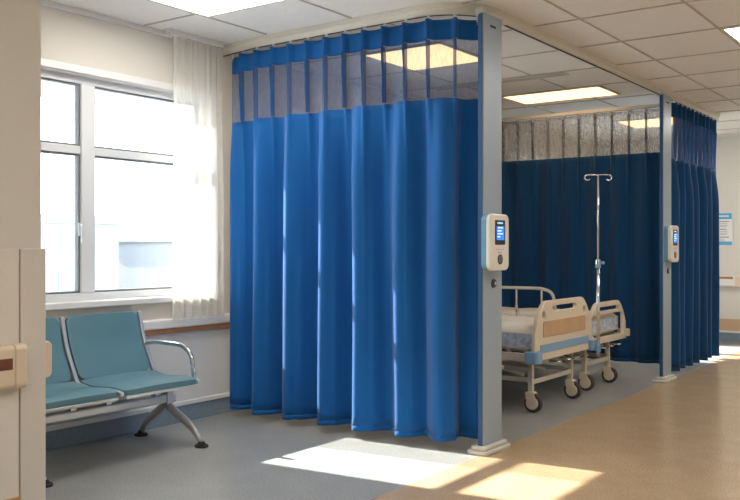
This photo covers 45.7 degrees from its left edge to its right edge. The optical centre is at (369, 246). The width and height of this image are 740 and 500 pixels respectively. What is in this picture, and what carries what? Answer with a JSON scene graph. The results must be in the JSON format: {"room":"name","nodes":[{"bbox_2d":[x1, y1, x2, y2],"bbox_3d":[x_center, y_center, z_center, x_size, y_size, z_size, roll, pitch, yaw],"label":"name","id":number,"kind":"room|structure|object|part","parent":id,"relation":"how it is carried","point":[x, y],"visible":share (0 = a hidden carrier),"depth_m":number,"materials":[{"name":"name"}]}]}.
{"room":"hospital room","nodes":[
{"label":"hospital room","id":0,"kind":"room"},
{"bbox_2d":[0,0,40,248],"bbox_3d":[-2.992,-0.122,2.476,1.370,2.645,3.730,0,0,36],"label":"wall","id":1,"kind":"structure","parent":0,"point":[20,20],"depth_m":3.52,"materials":[{"name":"beige paint"}]},
{"bbox_2d":[0,249,18,499],"bbox_3d":[-2.462,0.503,2.031,0.010,0.993,3.625,0,0,36],"label":"wall panel","id":2,"kind":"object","parent":1,"relation":"attached to","point":[9,258],"depth_m":3.47,"materials":[{"name":"beige paint"}]},
{"bbox_2d":[6,496,20,499],"bbox_3d":[-2.458,1.097,2.030,0.018,0.205,3.628,0,0,36],"label":"baseboard","id":3,"kind":"structure","parent":1,"relation":"attached to","point":[18,497],"depth_m":3.48,"materials":[{"name":"brown wood"}]},
{"bbox_2d":[0,343,27,389],"bbox_3d":[-2.434,0.469,2.014,0.055,0.177,3.630,0,0,36],"label":"handrail","id":4,"kind":"object","parent":1,"relation":"attached to","point":[13,357],"visible":1,"depth_m":3.43,"materials":[{"name":"beige plastic"}]},
{"bbox_2d":[19,249,45,499],"bbox_3d":[-1.408,0.604,3.581,0.114,1.193,0.114,0,0,36],"label":"trim","id":5,"kind":"structure","parent":1,"relation":"attached to","point":[32,262],"depth_m":3.55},
{"bbox_2d":[46,341,51,377],"bbox_3d":[-1.871,0.472,4.036,1.250,0.156,0.080,0,0,36],"label":"handrail","id":6,"kind":"object","parent":1,"relation":"attached to","point":[48,344],"visible":0.16,"depth_m":3.69,"materials":[{"name":"beige plastic"}]},
{"bbox_2d":[41,0,739,144],"bbox_3d":[1.638,-1.430,5.072,5.860,0.030,13.350,0,0,36],"label":"trim","id":7,"kind":"structure","parent":1,"relation":"attached to","point":[47,3],"depth_m":5.81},
{"bbox_2d":[41,5,595,321],"bbox_3d":[-0.831,-0.122,6.846,0.220,2.645,13.750,0,0,36],"label":"wall","id":8,"kind":"structure","parent":0,"point":[66,37],"depth_m":6.13,"materials":[{"name":"beige paint"}]},
{"bbox_2d":[41,58,218,309],"bbox_3d":[-1.718,-0.367,5.483,0.170,1.475,1.980,0,0,36],"label":"window","id":9,"kind":"structure","parent":8,"relation":"in","point":[84,150],"depth_m":5.59,"materials":[{"name":"grey plastic"}]},
{"bbox_3d":[-1.777,-0.090,5.402,0.039,0.120,0.024,0,0,36],"label":"handle","id":10,"kind":"part","parent":9,"relation":"part of","materials":[{"name":"white metal"}]},
{"bbox_3d":[-1.694,0.351,5.466,0.110,0.038,1.980,0,0,36],"label":"sill","id":11,"kind":"part","parent":9,"relation":"part of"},
{"bbox_2d":[46,327,229,425],"bbox_3d":[0.353,0.800,8.299,0.008,0.520,9.610,0,0,36],"label":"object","id":12,"kind":"structure","parent":8,"relation":"attached to","point":[210,348],"depth_m":6.12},
{"bbox_2d":[46,392,229,431],"bbox_3d":[0.360,1.070,8.296,0.022,0.030,9.605,0,0,36],"label":"trim","id":13,"kind":"structure","parent":8,"relation":"attached to","point":[212,397],"depth_m":5.59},
{"bbox_2d":[46,397,240,450],"bbox_3d":[0.356,1.143,8.299,0.012,0.115,9.605,0,0,36],"label":"baseboard","id":14,"kind":"structure","parent":8,"relation":"attached to","point":[61,438],"depth_m":5.60,"materials":[{"name":"plastic"}]},
{"bbox_2d":[61,313,229,338],"bbox_3d":[0.457,0.530,8.403,0.055,0.100,9.320,0,0,36],"label":"trim","id":15,"kind":"structure","parent":8,"relation":"attached to","point":[203,322],"depth_m":5.98,"materials":[{"name":"brown wood"}]},
{"bbox_2d":[215,253,220,274],"bbox_3d":[-1.085,0.119,6.271,0.043,0.158,0.036,0,0,36],"label":"hook","id":16,"kind":"object","parent":8,"relation":"attached to","point":[216,271],"visible":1,"depth_m":6.26,"materials":[{"name":"grey"}]},
{"bbox_2d":[509,150,550,161],"bbox_3d":[2.133,-0.367,10.843,0.170,1.475,1.980,0,0,36],"label":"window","id":17,"kind":"structure","parent":8,"relation":"in","point":[524,156],"depth_m":10.33,"materials":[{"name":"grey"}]},
{"bbox_3d":[2.088,-0.360,10.875,0.060,1.400,1.900,0,0,36],"label":"frame","id":18,"kind":"part","parent":17,"relation":"part of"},
{"bbox_2d":[502,103,659,121],"bbox_3d":[1.919,-1.319,8.718,2.058,0.032,0.032,0,0,36],"label":"rail","id":19,"kind":"object","parent":8,"relation":"attached to","point":[658,104],"visible":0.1,"depth_m":8.58,"materials":[{"name":"metal"}]},
{"bbox_2d":[502,108,659,363],"bbox_3d":[1.924,-0.107,8.710,1.983,2.394,0.094,0,0,36],"label":"privacy curtain","id":20,"kind":"object","parent":19,"relation":"hanging from","point":[550,208],"visible":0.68,"depth_m":8.55,"materials":[{"name":"blue fabric"}]},
{"bbox_3d":[1.919,-1.075,8.702,1.980,0.380,0.069,0,0,36],"label":"net panel","id":21,"kind":"part","parent":20,"relation":"part of","materials":[{"name":"grey fabric"}]},
{"bbox_2d":[46,341,739,499],"bbox_3d":[1.597,1.250,5.102,6.360,0.100,13.750,0,0,36],"label":"floor","id":22,"kind":"structure","parent":0,"point":[633,436],"depth_m":5.10,"materials":[{"name":"beige laminate"}]},
{"bbox_2d":[46,311,208,487],"bbox_3d":[-1.589,0.803,4.934,0.635,0.794,1.320,0,0,36],"label":"bench","id":23,"kind":"object","parent":22,"relation":"on","point":[110,353],"visible":0.75,"depth_m":5.18,"materials":[{"name":"teal plastic"}]},
{"bbox_3d":[-1.588,0.617,4.983,0.567,0.416,0.024,0,0,36],"label":"frame","id":24,"kind":"part","parent":23,"relation":"part of","materials":[{"name":"metal"}]},
{"bbox_3d":[-1.256,0.617,5.446,0.567,0.416,0.024,0,0,36],"label":"frame","id":25,"kind":"part","parent":23,"relation":"part of","materials":[{"name":"metal"}]},
{"bbox_3d":[-1.252,0.691,5.443,0.486,0.222,0.023,0,0,36],"label":"armrest","id":26,"kind":"part","parent":23,"relation":"part of","materials":[{"name":"silver metal"}]},
{"bbox_2d":[467,12,510,455],"bbox_3d":[0.705,-0.083,5.189,0.140,2.565,0.340,0,0,36],"label":"support post","id":27,"kind":"object","parent":22,"relation":"on","point":[490,440],"visible":0.99,"depth_m":5.14,"materials":[{"name":"grey metal"}]},
{"bbox_3d":[0.705,1.177,5.189,0.140,0.045,0.340,0,0,36],"label":"foot plate","id":28,"kind":"part","parent":27,"relation":"part of","materials":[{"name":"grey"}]},
{"bbox_3d":[0.731,0.215,5.170,0.014,0.052,0.052,0,0,36],"label":"lock knob","id":29,"kind":"part","parent":27,"relation":"part of","materials":[{"name":"grey"}]},
{"bbox_2d":[481,213,508,270],"bbox_3d":[0.733,-0.028,5.125,0.068,0.330,0.236,0,0,36],"label":"terminal","id":30,"kind":"object","parent":27,"relation":"attached to","point":[494,227],"visible":1,"depth_m":5.06,"materials":[{"name":"white plastic"}]},
{"bbox_2d":[502,286,595,412],"bbox_3d":[0.741,0.735,7.127,1.869,0.930,1.130,0,0,36],"label":"hospital bed","id":31,"kind":"object","parent":22,"relation":"on","point":[552,334],"visible":0.49,"depth_m":6.49,"materials":[{"name":"beige plastic"}]},
{"bbox_3d":[0.725,0.787,7.138,1.767,0.055,0.996,0,0,36],"label":"frame","id":32,"kind":"part","parent":31,"relation":"part of","materials":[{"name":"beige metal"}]},
{"bbox_3d":[0.533,0.968,6.833,1.534,0.035,0.024,0,0,36],"label":"rail","id":33,"kind":"part","parent":31,"relation":"part of","materials":[{"name":"metal"}]},
{"bbox_3d":[0.729,0.639,7.136,1.715,0.153,0.950,0,0,36],"label":"mattress","id":34,"kind":"part","parent":31,"relation":"part of","materials":[{"name":"white fabric"}]},
{"bbox_3d":[1.063,0.515,7.563,1.225,0.365,0.026,0,0,36],"label":"rail","id":35,"kind":"part","parent":31,"relation":"part of","materials":[{"name":"beige metal"}]},
{"bbox_3d":[1.170,0.929,6.375,0.036,0.232,0.036,0,0,36],"label":"leg","id":36,"kind":"part","parent":31,"relation":"part of","materials":[{"name":"metal"}]},
{"bbox_3d":[0.953,0.968,7.418,1.534,0.035,0.024,0,0,36],"label":"rail","id":37,"kind":"part","parent":31,"relation":"part of","materials":[{"name":"metal"}]},
{"bbox_3d":[1.456,0.603,6.613,0.032,0.425,1.059,0,0,36],"label":"footboard","id":38,"kind":"part","parent":31,"relation":"part of","materials":[{"name":"beige plastic"}]},
{"bbox_3d":[1.471,0.593,6.603,0.005,0.115,0.780,0,0,36],"label":"inlay panel","id":39,"kind":"part","parent":31,"relation":"part of","materials":[{"name":"brown wood"}]},
{"bbox_3d":[1.484,0.845,6.644,0.097,0.014,0.097,0,0,36],"label":"crank handle","id":40,"kind":"part","parent":31,"relation":"part of","materials":[{"name":"silver metal"}]},
{"bbox_3d":[1.590,0.929,6.960,0.036,0.232,0.036,0,0,36],"label":"leg","id":41,"kind":"part","parent":31,"relation":"part of","materials":[{"name":"metal"}]},
{"bbox_2d":[584,174,611,355],"bbox_3d":[1.816,0.145,6.985,0.219,1.450,0.067,0,0,14],"label":"pole","id":42,"kind":"object","parent":31,"relation":"attached to","point":[598,262],"visible":1,"depth_m":6.97,"materials":[{"name":"silver metal"}]},
{"bbox_2d":[594,345,600,352],"bbox_3d":[1.803,0.810,6.992,0.069,0.060,0.040,0,0,36],"label":"socket","id":43,"kind":"object","parent":42,"relation":"attached to","point":[598,347],"depth_m":6.97,"materials":[{"name":"blue plastic"}]},
{"bbox_3d":[1.827,0.138,6.974,0.072,0.053,0.043,0,0,36],"label":"clamp knob","id":44,"kind":"part","parent":42,"relation":"part of","materials":[{"name":"blue plastic"}]},
{"bbox_2d":[502,300,629,390],"bbox_3d":[1.310,0.772,8.023,1.869,0.855,0.940,0,0,36],"label":"hospital bed","id":45,"kind":"object","parent":22,"relation":"on","point":[608,319],"visible":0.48,"depth_m":7.64,"materials":[{"name":"beige plastic"}]},
{"bbox_3d":[1.470,0.968,8.241,1.534,0.035,0.024,0,0,36],"label":"rail","id":46,"kind":"part","parent":45,"relation":"part of","materials":[{"name":"beige metal"}]},
{"bbox_3d":[1.298,0.639,8.032,1.715,0.154,0.770,0,0,36],"label":"mattress","id":47,"kind":"part","parent":45,"relation":"part of","materials":[{"name":"white fabric"}]},
{"bbox_3d":[1.155,0.968,7.802,1.534,0.035,0.024,0,0,36],"label":"rail","id":48,"kind":"part","parent":45,"relation":"part of","materials":[{"name":"beige metal"}]},
{"bbox_3d":[1.792,0.929,7.344,0.036,0.232,0.036,0,0,36],"label":"leg","id":49,"kind":"part","parent":45,"relation":"part of","materials":[{"name":"beige metal"}]},
{"bbox_3d":[1.295,0.787,8.034,1.767,0.055,0.816,0,0,36],"label":"frame","id":50,"kind":"part","parent":45,"relation":"part of","materials":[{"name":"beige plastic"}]},
{"bbox_3d":[2.107,0.929,7.783,0.036,0.232,0.036,0,0,36],"label":"leg","id":51,"kind":"part","parent":45,"relation":"part of","materials":[{"name":"beige metal"}]},
{"bbox_3d":[2.026,0.640,7.508,0.032,0.350,0.879,0,0,36],"label":"footboard","id":52,"kind":"part","parent":45,"relation":"part of","materials":[{"name":"beige plastic"}]},
{"bbox_2d":[652,94,676,382],"bbox_3d":[2.657,-0.083,7.905,0.140,2.565,0.340,0,0,36],"label":"support post","id":53,"kind":"object","parent":22,"relation":"on","point":[665,376],"visible":1,"depth_m":7.84,"materials":[{"name":"grey metal"}]},
{"bbox_3d":[2.657,1.177,7.905,0.140,0.045,0.340,0,0,36],"label":"foot plate","id":54,"kind":"part","parent":53,"relation":"part of","materials":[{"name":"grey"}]},
{"bbox_2d":[664,225,678,261],"bbox_3d":[2.712,-0.028,7.878,0.068,0.330,0.236,0,0,36],"label":"terminal","id":55,"kind":"object","parent":53,"relation":"attached to","point":[671,232],"visible":1,"depth_m":7.80,"materials":[{"name":"white plastic"}]},
{"bbox_2d":[48,0,739,142],"bbox_3d":[1.597,-1.505,5.102,6.360,0.120,13.750,0,0,36],"label":"ceiling","id":56,"kind":"structure","parent":0,"point":[287,15],"depth_m":6.11,"materials":[{"name":"tile"}]},
{"bbox_2d":[165,28,223,47],"bbox_3d":[-1.193,-1.427,6.004,0.045,0.033,0.500,0,0,36],"label":"track","id":57,"kind":"object","parent":56,"relation":"attached to","point":[176,33],"visible":1,"depth_m":5.96,"materials":[{"name":"white metal"}]},
{"bbox_2d":[149,0,286,17],"bbox_3d":[-0.956,-1.438,4.960,0.700,0.011,0.780,0,0,36],"label":"recessed light","id":58,"kind":"object","parent":56,"relation":"in","point":[206,8],"visible":1,"depth_m":5.21,"materials":[{"name":"beige plastic"}]},
{"bbox_2d":[408,45,424,70],"bbox_3d":[0.349,-1.438,6.690,0.522,0.011,0.741,0,0,36],"label":"recessed light","id":59,"kind":"object","parent":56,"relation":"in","point":[422,56],"depth_m":6.68,"materials":[{"name":"beige plastic"}]},
{"bbox_2d":[143,0,739,139],"bbox_3d":[1.650,-1.442,5.064,5.830,0.006,13.350,0,0,36],"label":"trim","id":60,"kind":"structure","parent":56,"relation":"attached to","point":[547,1],"depth_m":6.56,"materials":[{"name":"grey metal"}]},
{"bbox_2d":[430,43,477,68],"bbox_3d":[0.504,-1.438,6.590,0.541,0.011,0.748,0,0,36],"label":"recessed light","id":61,"kind":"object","parent":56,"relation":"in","point":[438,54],"depth_m":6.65,"materials":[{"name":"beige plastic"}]},
{"bbox_2d":[222,2,719,119],"bbox_3d":[1.337,-1.405,7.887,2.093,0.077,5.530,0,0,36],"label":"rail","id":62,"kind":"object","parent":56,"relation":"attached to","point":[509,21],"visible":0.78,"depth_m":5.78,"materials":[{"name":"metal"}]},
{"bbox_2d":[230,14,477,441],"bbox_3d":[-0.216,-0.117,5.678,1.955,2.524,0.240,0,0,33],"label":"privacy curtain","id":63,"kind":"object","parent":62,"relation":"hanging from","point":[354,231],"visible":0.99,"depth_m":5.48,"materials":[{"name":"blue fabric"}]},
{"bbox_3d":[-0.224,-1.060,5.677,1.942,0.349,0.214,0,0,32],"label":"net panel","id":64,"kind":"part","parent":63,"relation":"part of","materials":[{"name":"fabric"}]},
{"bbox_2d":[671,100,719,370],"bbox_3d":[3.244,-0.114,8.814,0.208,2.528,1.663,0,0,36],"label":"privacy curtain","id":65,"kind":"object","parent":62,"relation":"hanging from","point":[695,280],"visible":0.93,"depth_m":8.71,"materials":[{"name":"blue fabric"}]},
{"bbox_3d":[3.252,-1.020,8.807,0.118,0.400,1.660,0,0,36],"label":"net panel","id":66,"kind":"part","parent":65,"relation":"part of","materials":[{"name":"blue fabric"}]},
{"bbox_2d":[431,72,569,89],"bbox_3d":[1.109,-1.438,7.644,1.280,0.011,0.130,0,0,36],"label":"ceiling vent","id":67,"kind":"object","parent":56,"relation":"in","point":[560,73],"visible":0.48,"depth_m":7.46,"materials":[{"name":"beige metal"}]},
{"bbox_2d":[502,85,620,104],"bbox_3d":[1.803,-1.438,8.328,0.990,0.011,0.550,0,0,36],"label":"recessed light","id":68,"kind":"object","parent":56,"relation":"in","point":[592,91],"visible":0.96,"depth_m":8.31,"materials":[{"name":"beige plastic"}]},
{"bbox_2d":[613,117,659,128],"bbox_3d":[3.281,-1.438,10.135,0.700,0.011,0.710,0,0,36],"label":"recessed light","id":69,"kind":"object","parent":56,"relation":"in","point":[651,122],"visible":0.5,"depth_m":10.18,"materials":[{"name":"beige plastic"}]},
{"bbox_2d":[720,26,739,44],"bbox_3d":[2.775,-1.438,5.893,0.630,0.011,0.730,0,0,36],"label":"recessed light","id":70,"kind":"object","parent":56,"relation":"in","point":[733,33],"visible":1,"depth_m":5.87,"materials":[{"name":"beige plastic"}]},
{"bbox_2d":[726,28,739,40],"bbox_3d":[2.775,-1.440,5.893,0.586,0.007,0.686,0,0,36],"label":"diffuser","id":71,"kind":"object","parent":70,"relation":"attached to","point":[734,33],"depth_m":5.90,"materials":[{"name":"white plastic"}]},
{"bbox_2d":[597,135,739,318],"bbox_3d":[5.591,-0.122,10.574,5.860,2.645,0.200,0,0,36],"label":"wall","id":72,"kind":"structure","parent":0,"point":[728,147],"depth_m":11.19,"materials":[{"name":"paint"}]},
{"bbox_2d":[719,212,732,245],"bbox_3d":[4.484,-0.228,11.235,0.320,0.435,0.017,0,0,36],"label":"poster","id":73,"kind":"object","parent":72,"relation":"attached to","point":[725,218],"visible":0.53,"depth_m":11.19,"materials":[{"name":"white paper"}]},
{"bbox_2d":[719,318,739,332],"bbox_3d":[5.540,1.002,10.478,5.830,0.175,0.016,0,0,36],"label":"trim","id":74,"kind":"structure","parent":72,"relation":"attached to","point":[725,325],"depth_m":11.16,"materials":[{"name":"brown wood"}]},
{"bbox_2d":[719,275,739,286],"bbox_3d":[4.306,0.435,11.323,0.980,0.150,0.080,0,0,36],"label":"handrail","id":75,"kind":"object","parent":72,"relation":"attached to","point":[734,281],"visible":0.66,"depth_m":11.10,"materials":[{"name":"brown wood"}]},
{"bbox_2d":[719,332,739,341],"bbox_3d":[5.542,1.145,10.479,5.830,0.110,0.012,0,0,36],"label":"baseboard","id":76,"kind":"structure","parent":72,"relation":"attached to","point":[723,336],"depth_m":11.16,"materials":[{"name":"plastic"}]},
{"label":"outside","id":77,"kind":"structure","parent":0,"visible":0},
{"bbox_3d":[-29.845,5.300,39.917,84.940,0.200,150.000,0,0,36],"label":"ground","id":78,"kind":"structure","parent":77,"visible":0},
{"bbox_2d":[41,214,123,291],"bbox_3d":[-21.092,1.800,43.478,9.400,6.800,14.400,0,0,36],"label":"building","id":79,"kind":"structure","parent":78,"relation":"on","point":[57,231],"depth_m":44.09,"materials":[{"name":"grey"}]},
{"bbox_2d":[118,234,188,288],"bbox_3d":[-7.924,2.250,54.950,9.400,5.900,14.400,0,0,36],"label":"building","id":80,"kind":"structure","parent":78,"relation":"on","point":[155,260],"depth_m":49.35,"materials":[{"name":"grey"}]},
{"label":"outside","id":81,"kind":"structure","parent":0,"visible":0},
{"bbox_2d":[41,81,188,118],"bbox_3d":[-5.790,-4.825,5.823,3.000,5.950,14.700,0,0,36],"label":"sky","id":82,"kind":"structure","parent":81,"point":[51,90],"depth_m":11.15,"materials":[{"name":"white"}]}
]}

